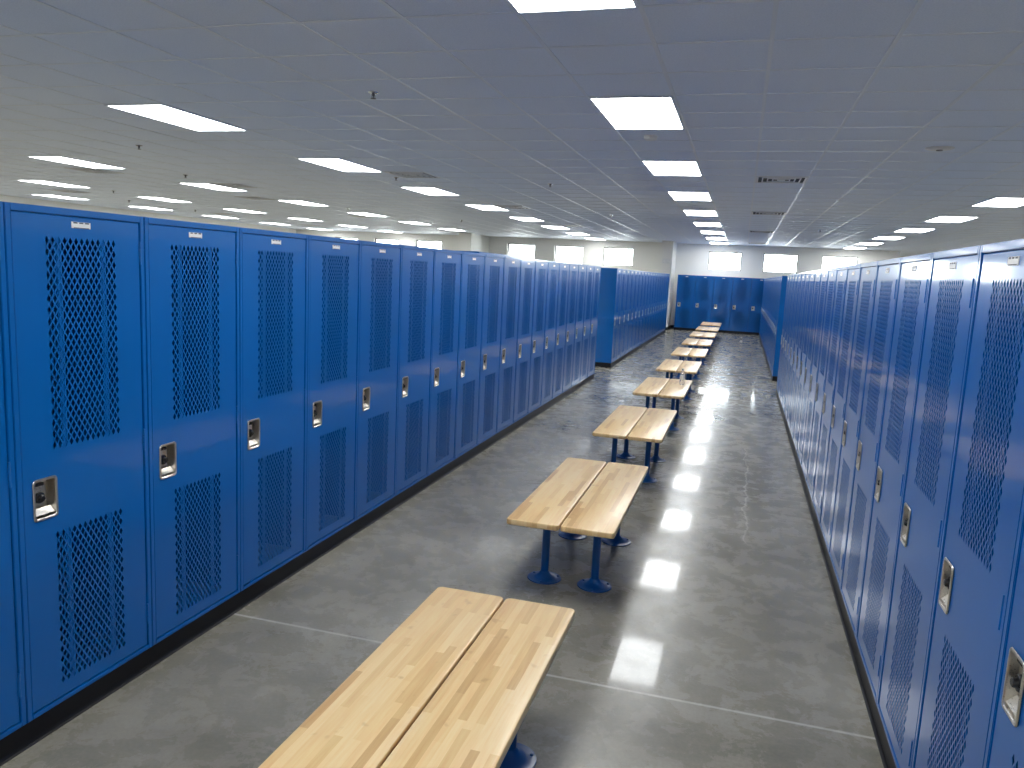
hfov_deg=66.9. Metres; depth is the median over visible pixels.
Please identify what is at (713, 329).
bench
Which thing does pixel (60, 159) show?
recessed light
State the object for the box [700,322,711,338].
bench
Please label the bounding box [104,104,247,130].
recessed light
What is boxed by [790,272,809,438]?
locker
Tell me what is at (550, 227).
recessed light
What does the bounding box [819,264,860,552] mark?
locker
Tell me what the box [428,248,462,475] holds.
locker
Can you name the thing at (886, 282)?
locker
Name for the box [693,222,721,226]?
recessed light
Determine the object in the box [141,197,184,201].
diffuser
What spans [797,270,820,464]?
locker
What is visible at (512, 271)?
locker
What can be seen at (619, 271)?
locker
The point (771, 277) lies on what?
locker
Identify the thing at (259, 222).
recessed light
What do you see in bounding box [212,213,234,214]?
ceiling vent
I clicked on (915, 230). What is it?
recessed light
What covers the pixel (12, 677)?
locker
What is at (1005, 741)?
locker
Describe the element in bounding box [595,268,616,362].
end panel
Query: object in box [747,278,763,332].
locker
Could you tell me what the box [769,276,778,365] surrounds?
locker
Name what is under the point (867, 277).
locker
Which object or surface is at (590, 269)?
locker
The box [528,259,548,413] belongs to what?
locker
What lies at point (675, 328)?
plinth
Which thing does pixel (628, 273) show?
locker
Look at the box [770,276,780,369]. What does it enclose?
locker
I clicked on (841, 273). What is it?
locker
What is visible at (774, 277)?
locker
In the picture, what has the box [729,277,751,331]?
locker
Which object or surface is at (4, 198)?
wall
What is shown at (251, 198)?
ceiling vent
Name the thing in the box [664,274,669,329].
locker
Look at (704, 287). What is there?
locker
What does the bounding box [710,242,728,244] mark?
recessed light
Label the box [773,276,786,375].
end panel
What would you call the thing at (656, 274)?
locker
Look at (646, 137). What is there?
smoke detector
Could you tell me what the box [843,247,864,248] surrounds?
recessed light
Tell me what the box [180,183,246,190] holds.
recessed light
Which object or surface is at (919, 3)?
grid
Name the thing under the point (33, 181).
recessed light
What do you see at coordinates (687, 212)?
recessed light
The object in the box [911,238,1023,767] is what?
locker
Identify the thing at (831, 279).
locker
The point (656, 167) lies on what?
recessed light
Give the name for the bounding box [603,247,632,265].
window
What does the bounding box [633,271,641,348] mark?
locker
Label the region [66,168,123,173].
ceiling vent
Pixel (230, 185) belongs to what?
ceiling vent
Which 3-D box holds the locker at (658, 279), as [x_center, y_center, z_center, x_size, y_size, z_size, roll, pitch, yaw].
[3.962,-2.308,22.468,0.464,1.834,0.619,5,9,16]
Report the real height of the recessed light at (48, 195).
0.009 m
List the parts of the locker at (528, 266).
recessed handle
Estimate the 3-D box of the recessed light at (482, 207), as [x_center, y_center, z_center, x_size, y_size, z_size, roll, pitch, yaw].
[-0.496,-3.621,15.932,0.598,0.009,1.208,5,9,16]
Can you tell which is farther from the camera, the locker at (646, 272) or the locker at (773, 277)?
the locker at (646, 272)
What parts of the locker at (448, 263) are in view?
recessed handle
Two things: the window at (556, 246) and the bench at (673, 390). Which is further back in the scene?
the window at (556, 246)
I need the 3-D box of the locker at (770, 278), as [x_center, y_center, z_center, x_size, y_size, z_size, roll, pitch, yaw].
[6.746,-1.777,19.747,0.464,1.834,0.619,5,9,16]
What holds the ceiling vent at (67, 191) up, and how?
in the ceiling
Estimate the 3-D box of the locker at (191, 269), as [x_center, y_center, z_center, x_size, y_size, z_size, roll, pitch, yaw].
[-1.652,0.177,3.604,0.464,1.834,0.619,5,9,16]
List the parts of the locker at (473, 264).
recessed handle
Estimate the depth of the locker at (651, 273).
20.66 m
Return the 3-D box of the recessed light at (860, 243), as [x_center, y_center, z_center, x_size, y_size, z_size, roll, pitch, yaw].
[10.274,-4.031,22.295,0.598,0.009,1.208,5,9,16]
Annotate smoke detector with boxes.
[644,135,657,140]
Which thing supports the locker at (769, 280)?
on the floor
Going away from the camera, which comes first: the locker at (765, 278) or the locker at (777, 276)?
the locker at (777, 276)
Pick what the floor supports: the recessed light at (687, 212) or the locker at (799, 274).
the locker at (799, 274)
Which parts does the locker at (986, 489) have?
recessed handle, number plate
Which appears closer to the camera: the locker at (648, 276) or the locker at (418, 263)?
the locker at (418, 263)
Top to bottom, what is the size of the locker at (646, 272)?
1.834 m
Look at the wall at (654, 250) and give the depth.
28.09 m
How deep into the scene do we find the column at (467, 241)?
28.07 m
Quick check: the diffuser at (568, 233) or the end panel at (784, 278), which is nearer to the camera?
the end panel at (784, 278)
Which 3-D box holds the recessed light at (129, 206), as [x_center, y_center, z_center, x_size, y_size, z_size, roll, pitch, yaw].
[-10.151,-4.948,21.838,0.598,0.009,1.208,5,9,16]
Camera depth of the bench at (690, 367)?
11.78 m
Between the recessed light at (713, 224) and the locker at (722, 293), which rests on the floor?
the locker at (722, 293)
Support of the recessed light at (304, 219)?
in the ceiling
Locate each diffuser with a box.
[130,206,165,209]
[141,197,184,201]
[353,213,385,216]
[404,222,428,224]
[511,217,540,220]
[568,233,586,234]
[858,243,882,244]
[874,237,904,239]
[926,217,976,221]
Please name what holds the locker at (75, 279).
on the floor
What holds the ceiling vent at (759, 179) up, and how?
in the ceiling
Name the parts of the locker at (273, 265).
recessed handle, number plate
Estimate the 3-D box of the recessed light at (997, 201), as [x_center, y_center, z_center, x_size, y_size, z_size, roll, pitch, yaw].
[6.821,-2.503,10.694,0.598,0.009,1.208,5,9,16]
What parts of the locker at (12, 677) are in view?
door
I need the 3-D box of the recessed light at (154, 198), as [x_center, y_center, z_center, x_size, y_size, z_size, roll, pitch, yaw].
[-8.093,-4.304,18.103,0.598,0.009,1.208,5,9,16]
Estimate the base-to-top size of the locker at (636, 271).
1.834 m
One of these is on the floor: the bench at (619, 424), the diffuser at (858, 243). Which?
the bench at (619, 424)
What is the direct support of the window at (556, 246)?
in the wall at (691, 259)
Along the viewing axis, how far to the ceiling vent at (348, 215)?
21.01 m
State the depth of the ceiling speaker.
6.87 m
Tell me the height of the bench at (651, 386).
0.455 m
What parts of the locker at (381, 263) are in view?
recessed handle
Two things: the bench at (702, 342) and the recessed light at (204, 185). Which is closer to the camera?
the recessed light at (204, 185)
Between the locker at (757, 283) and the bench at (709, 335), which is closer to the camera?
the bench at (709, 335)
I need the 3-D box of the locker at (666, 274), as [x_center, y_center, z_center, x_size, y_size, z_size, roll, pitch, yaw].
[4.667,-2.620,24.833,0.464,1.834,0.619,5,9,16]
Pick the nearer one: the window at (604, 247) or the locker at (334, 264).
the locker at (334, 264)
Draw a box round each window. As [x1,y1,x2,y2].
[508,244,534,254]
[555,246,582,263]
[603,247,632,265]
[708,251,741,270]
[763,253,797,273]
[821,256,857,269]
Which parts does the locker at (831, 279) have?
recessed handle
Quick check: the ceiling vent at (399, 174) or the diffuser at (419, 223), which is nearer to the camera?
the ceiling vent at (399, 174)
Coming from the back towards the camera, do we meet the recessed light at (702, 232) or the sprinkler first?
the recessed light at (702, 232)
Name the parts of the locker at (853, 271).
recessed handle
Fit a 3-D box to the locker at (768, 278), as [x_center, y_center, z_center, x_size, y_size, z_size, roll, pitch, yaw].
[7.274,-2.010,21.521,0.464,1.834,0.619,5,9,16]
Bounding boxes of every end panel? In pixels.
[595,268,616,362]
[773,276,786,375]
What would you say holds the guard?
attached to the wall at (666, 245)
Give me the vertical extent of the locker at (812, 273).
1.834 m
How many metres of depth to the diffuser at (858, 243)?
22.34 m
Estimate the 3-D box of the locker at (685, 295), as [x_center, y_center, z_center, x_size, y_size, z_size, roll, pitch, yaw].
[6.110,-2.914,27.325,0.619,1.834,0.464,5,9,16]
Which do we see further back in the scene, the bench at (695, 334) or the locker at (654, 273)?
the locker at (654, 273)
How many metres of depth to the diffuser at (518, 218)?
18.76 m
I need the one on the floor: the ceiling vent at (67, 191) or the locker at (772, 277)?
the locker at (772, 277)
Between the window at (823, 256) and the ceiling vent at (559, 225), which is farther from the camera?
the window at (823, 256)
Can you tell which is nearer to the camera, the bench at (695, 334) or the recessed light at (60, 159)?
the recessed light at (60, 159)
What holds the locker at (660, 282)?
on the floor
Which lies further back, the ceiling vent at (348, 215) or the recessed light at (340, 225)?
the recessed light at (340, 225)
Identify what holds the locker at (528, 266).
on the floor
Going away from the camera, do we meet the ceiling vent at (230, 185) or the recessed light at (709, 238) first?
the ceiling vent at (230, 185)
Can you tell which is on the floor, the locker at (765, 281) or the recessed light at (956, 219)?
the locker at (765, 281)
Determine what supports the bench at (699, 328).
on the floor
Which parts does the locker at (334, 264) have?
recessed handle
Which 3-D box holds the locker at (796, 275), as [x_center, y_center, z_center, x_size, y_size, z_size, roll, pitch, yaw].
[3.958,-0.543,10.382,0.464,1.834,0.619,5,9,16]
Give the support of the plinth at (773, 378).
on the floor
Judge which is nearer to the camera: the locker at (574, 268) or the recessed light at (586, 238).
the locker at (574, 268)
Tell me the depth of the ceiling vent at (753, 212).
14.11 m
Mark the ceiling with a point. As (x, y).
(796, 18)
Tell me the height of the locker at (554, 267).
1.834 m
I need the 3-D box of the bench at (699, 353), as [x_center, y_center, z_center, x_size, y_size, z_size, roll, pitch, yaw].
[3.455,-0.370,14.427,0.292,0.455,1.552,5,9,16]
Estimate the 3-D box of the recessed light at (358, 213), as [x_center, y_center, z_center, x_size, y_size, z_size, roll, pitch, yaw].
[-3.724,-4.370,20.001,0.598,0.009,1.208,5,9,16]
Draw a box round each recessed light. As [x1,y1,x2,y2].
[18,180,91,187]
[26,156,126,168]
[31,194,89,199]
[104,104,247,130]
[129,206,174,210]
[135,196,193,202]
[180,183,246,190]
[202,215,240,218]
[226,209,263,212]
[259,222,287,224]
[278,200,327,205]
[290,218,318,220]
[296,158,382,171]
[340,225,367,227]
[346,212,387,216]
[398,221,430,224]
[401,187,459,195]
[438,228,463,230]
[464,204,509,210]
[506,0,638,13]
[510,217,544,221]
[542,226,568,228]
[565,232,587,234]
[586,238,604,239]
[588,96,684,129]
[641,160,702,175]
[667,191,711,200]
[683,210,717,215]
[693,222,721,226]
[700,231,724,233]
[705,237,726,239]
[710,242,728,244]
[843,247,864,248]
[855,242,883,244]
[872,236,905,239]
[893,228,934,232]
[924,216,978,222]
[971,197,1023,206]
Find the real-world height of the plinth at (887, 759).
0.088 m
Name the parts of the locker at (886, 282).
recessed handle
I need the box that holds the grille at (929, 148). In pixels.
[928,147,951,150]
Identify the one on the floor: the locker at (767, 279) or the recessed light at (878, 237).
the locker at (767, 279)
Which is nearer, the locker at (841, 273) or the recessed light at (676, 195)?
the locker at (841, 273)
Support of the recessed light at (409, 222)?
in the ceiling
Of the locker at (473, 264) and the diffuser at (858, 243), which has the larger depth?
the diffuser at (858, 243)
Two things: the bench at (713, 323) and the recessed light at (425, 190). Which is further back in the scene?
the bench at (713, 323)
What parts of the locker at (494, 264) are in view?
recessed handle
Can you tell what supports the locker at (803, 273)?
on the floor
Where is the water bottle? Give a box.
[679,369,684,384]
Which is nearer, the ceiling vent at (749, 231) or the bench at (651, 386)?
the bench at (651, 386)
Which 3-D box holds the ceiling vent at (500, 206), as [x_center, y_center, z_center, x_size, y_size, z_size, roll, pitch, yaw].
[0.002,-3.529,15.475,0.594,0.012,0.594,5,9,16]
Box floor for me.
[0,328,883,767]
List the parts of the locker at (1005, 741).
recessed handle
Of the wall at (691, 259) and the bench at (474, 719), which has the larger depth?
the wall at (691, 259)
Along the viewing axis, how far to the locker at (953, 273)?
2.73 m
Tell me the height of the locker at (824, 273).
1.834 m
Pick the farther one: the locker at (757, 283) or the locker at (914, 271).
the locker at (757, 283)
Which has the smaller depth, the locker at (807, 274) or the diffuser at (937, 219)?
the locker at (807, 274)
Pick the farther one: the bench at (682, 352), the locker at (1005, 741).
the bench at (682, 352)
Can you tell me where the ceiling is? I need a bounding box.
[0,0,1023,255]
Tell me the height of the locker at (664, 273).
1.834 m
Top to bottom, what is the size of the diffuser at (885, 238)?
0.006 m
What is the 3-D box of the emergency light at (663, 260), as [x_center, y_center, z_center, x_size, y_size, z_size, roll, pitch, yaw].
[5.279,-4.206,26.516,0.290,0.160,0.130,5,9,16]
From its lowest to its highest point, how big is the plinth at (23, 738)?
0.088 m
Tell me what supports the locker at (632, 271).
on the floor
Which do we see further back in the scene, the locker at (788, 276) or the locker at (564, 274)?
the locker at (788, 276)
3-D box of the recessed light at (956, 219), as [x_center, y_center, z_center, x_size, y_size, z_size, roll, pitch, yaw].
[7.684,-2.885,13.594,0.598,0.009,1.208,5,9,16]
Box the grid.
[0,0,1023,255]
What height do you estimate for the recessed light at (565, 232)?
0.009 m
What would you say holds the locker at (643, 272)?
on the floor
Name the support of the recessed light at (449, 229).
in the ceiling
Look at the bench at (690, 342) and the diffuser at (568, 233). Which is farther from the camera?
the diffuser at (568, 233)
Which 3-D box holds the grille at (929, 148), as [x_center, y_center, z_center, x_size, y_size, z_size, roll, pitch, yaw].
[3.815,-2.092,6.918,0.192,0.013,0.192,5,9,16]
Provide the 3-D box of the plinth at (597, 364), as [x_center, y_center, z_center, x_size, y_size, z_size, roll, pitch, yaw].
[3.075,-1.103,20.590,0.940,0.088,11.216,5,9,16]
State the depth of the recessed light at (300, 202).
17.04 m
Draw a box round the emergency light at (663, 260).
[662,259,670,263]
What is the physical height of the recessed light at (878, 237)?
0.009 m
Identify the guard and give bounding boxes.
[666,241,673,326]
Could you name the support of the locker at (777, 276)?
on the floor
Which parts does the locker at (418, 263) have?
recessed handle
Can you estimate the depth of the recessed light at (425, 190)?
12.98 m
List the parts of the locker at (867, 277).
recessed handle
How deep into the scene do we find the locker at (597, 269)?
13.02 m
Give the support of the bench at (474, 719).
on the floor
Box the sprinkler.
[368,91,378,98]
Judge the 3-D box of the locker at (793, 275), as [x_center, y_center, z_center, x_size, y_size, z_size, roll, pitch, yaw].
[4.134,-0.621,10.973,0.464,1.834,0.619,5,9,16]
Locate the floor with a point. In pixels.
(717, 639)
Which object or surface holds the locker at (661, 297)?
on the floor
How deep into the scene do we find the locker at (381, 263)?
5.32 m
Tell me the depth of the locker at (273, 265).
4.14 m
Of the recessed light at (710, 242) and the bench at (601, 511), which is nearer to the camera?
the bench at (601, 511)
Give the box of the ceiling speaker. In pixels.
[925,146,954,150]
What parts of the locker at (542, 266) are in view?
recessed handle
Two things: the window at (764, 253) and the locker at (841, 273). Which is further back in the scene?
the window at (764, 253)
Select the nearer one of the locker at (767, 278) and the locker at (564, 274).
the locker at (564, 274)
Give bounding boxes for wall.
[0,195,295,232]
[296,229,899,324]
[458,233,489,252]
[646,242,661,272]
[660,241,676,326]
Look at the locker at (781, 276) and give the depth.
14.53 m
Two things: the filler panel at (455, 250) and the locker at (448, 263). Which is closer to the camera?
the locker at (448, 263)
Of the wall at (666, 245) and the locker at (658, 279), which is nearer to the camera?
the locker at (658, 279)
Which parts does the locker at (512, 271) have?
recessed handle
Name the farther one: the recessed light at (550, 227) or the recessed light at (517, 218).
the recessed light at (550, 227)
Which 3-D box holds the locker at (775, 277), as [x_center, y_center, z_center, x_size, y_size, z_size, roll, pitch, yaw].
[5.865,-1.387,16.790,0.464,1.834,0.619,5,9,16]
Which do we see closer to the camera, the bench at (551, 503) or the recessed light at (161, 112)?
the bench at (551, 503)
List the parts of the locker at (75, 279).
recessed handle, number plate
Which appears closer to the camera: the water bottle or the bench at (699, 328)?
the water bottle
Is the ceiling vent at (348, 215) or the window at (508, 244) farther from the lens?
the window at (508, 244)
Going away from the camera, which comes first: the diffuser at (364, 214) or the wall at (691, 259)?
the diffuser at (364, 214)
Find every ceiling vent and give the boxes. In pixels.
[47,189,87,192]
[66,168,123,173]
[207,183,256,187]
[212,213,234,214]
[234,196,273,199]
[348,215,375,217]
[385,172,439,177]
[493,205,529,208]
[559,225,581,226]
[749,231,774,232]
[751,211,786,214]
[755,176,808,183]
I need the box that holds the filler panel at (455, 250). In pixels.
[455,250,533,258]
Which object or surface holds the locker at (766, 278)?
on the floor
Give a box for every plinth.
[0,374,594,766]
[595,330,664,367]
[674,327,758,334]
[759,335,777,380]
[775,389,895,767]
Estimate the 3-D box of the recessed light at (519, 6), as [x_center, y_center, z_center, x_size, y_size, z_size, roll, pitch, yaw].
[0.141,-1.725,3.162,0.598,0.009,1.208,5,9,16]
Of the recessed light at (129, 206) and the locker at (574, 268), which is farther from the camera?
the recessed light at (129, 206)
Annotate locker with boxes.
[0,201,26,739]
[3,202,151,722]
[143,217,239,645]
[239,227,308,591]
[306,235,360,550]
[356,240,401,519]
[396,245,435,495]
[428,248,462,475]
[455,252,485,458]
[478,254,504,444]
[497,256,521,432]
[514,258,535,422]
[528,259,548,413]
[541,261,559,405]
[553,262,569,398]
[563,263,578,391]
[572,264,586,386]
[580,265,594,381]
[588,266,600,376]
[611,268,621,362]
[616,269,626,359]
[621,269,630,356]
[625,270,634,353]
[629,270,637,351]
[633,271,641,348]
[636,271,644,346]
[639,271,647,345]
[643,272,649,342]
[645,272,652,341]
[648,272,655,339]
[651,272,657,337]
[653,273,659,336]
[656,273,661,334]
[658,273,663,333]
[660,273,665,332]
[662,274,667,330]
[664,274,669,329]
[674,275,695,327]
[692,275,714,327]
[710,276,732,330]
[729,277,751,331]
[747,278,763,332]
[760,278,765,333]
[760,281,765,337]
[761,278,766,335]
[761,278,767,340]
[762,278,768,343]
[762,279,767,338]
[763,278,769,342]
[763,280,769,346]
[764,277,771,350]
[764,278,770,349]
[765,277,772,353]
[766,277,773,356]
[767,277,774,358]
[767,277,775,359]
[768,276,777,362]
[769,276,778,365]
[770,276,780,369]
[771,276,781,375]
[776,275,789,391]
[778,274,791,397]
[780,274,794,403]
[782,273,797,410]
[784,273,800,419]
[787,272,804,429]
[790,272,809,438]
[793,271,814,451]
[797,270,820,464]
[801,269,827,479]
[806,267,836,498]
[812,266,847,523]
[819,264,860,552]
[829,261,877,587]
[840,257,900,637]
[855,252,932,703]
[876,245,980,767]
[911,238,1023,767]
[983,495,1023,767]
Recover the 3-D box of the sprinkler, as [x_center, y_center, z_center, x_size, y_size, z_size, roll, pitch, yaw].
[-1.030,-2.144,5.766,0.082,0.050,0.082,5,9,16]
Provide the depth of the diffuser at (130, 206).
21.71 m
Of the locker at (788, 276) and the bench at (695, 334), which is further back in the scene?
the bench at (695, 334)
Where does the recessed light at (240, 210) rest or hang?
in the ceiling
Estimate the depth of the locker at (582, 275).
11.84 m
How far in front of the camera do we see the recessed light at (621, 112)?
5.97 m
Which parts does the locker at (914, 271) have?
recessed handle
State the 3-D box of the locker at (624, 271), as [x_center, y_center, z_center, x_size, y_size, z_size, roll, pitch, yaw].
[2.026,-1.451,15.961,0.464,1.834,0.619,5,9,16]
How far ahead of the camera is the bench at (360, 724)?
2.44 m
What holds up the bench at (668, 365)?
on the floor
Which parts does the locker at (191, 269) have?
recessed handle, number plate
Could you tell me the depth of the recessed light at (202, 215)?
24.67 m
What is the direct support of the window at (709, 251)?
in the wall at (691, 259)
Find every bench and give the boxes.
[258,587,503,767]
[380,598,574,767]
[507,457,606,584]
[560,462,647,592]
[592,405,647,462]
[627,408,676,482]
[632,377,669,407]
[656,359,682,378]
[658,379,691,430]
[671,347,692,377]
[676,361,701,399]
[681,338,699,360]
[688,348,707,379]
[689,331,704,347]
[695,326,708,338]
[696,339,712,364]
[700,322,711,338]
[702,332,716,354]
[707,327,719,345]
[710,322,721,339]
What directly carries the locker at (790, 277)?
on the floor
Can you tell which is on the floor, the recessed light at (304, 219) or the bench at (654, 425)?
the bench at (654, 425)
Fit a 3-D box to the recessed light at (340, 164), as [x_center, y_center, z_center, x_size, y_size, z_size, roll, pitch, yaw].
[-2.223,-2.857,10.132,0.598,0.009,1.208,5,9,16]
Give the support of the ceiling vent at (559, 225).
in the ceiling
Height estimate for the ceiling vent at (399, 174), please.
0.012 m
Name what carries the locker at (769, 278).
on the floor
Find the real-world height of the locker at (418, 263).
1.834 m
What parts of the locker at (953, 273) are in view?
recessed handle, number plate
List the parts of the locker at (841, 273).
recessed handle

